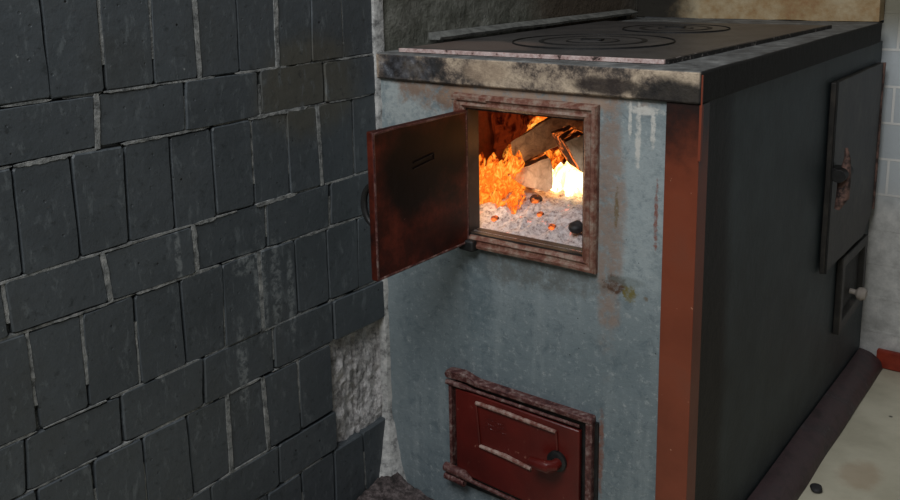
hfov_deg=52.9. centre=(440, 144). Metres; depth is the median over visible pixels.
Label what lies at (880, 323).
wall
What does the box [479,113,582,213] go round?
flames
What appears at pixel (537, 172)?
firewood
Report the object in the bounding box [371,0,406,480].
trim
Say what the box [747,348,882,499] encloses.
pipe
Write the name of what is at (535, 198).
coal
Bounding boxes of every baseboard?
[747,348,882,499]
[876,348,899,371]
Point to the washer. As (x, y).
(558, 457)
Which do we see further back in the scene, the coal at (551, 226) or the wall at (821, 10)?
the wall at (821, 10)
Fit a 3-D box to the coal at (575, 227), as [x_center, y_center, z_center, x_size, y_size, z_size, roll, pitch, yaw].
[0.211,0.128,1.414,0.025,0.020,0.025,-7,13,-25]
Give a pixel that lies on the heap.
(394, 487)
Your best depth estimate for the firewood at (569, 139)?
1.45 m
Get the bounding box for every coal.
[491,215,498,221]
[530,194,542,203]
[548,223,555,229]
[568,220,581,233]
[810,483,821,492]
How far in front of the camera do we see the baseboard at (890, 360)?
2.11 m
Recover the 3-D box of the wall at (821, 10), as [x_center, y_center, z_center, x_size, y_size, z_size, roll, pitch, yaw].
[0.704,-0.683,2.162,0.716,0.754,0.121,8,14,37]
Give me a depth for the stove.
1.44 m
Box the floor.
[431,368,899,499]
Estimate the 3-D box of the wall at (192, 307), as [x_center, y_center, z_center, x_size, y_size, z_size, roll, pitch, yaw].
[-0.621,-0.009,1.014,0.144,1.560,3.700,8,14,37]
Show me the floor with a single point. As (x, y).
(863, 463)
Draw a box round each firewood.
[504,153,552,191]
[512,117,582,161]
[551,125,582,171]
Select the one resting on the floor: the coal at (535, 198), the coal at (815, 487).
the coal at (815, 487)
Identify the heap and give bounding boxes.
[356,472,432,499]
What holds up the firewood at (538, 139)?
on the firewood at (537, 172)
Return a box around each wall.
[0,0,637,499]
[637,0,884,21]
[793,0,899,355]
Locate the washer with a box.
[547,450,566,471]
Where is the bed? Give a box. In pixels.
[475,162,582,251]
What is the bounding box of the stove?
[361,9,885,499]
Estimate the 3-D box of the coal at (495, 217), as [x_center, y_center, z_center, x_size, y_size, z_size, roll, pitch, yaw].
[0.091,0.124,1.528,0.014,0.011,0.014,-7,13,-26]

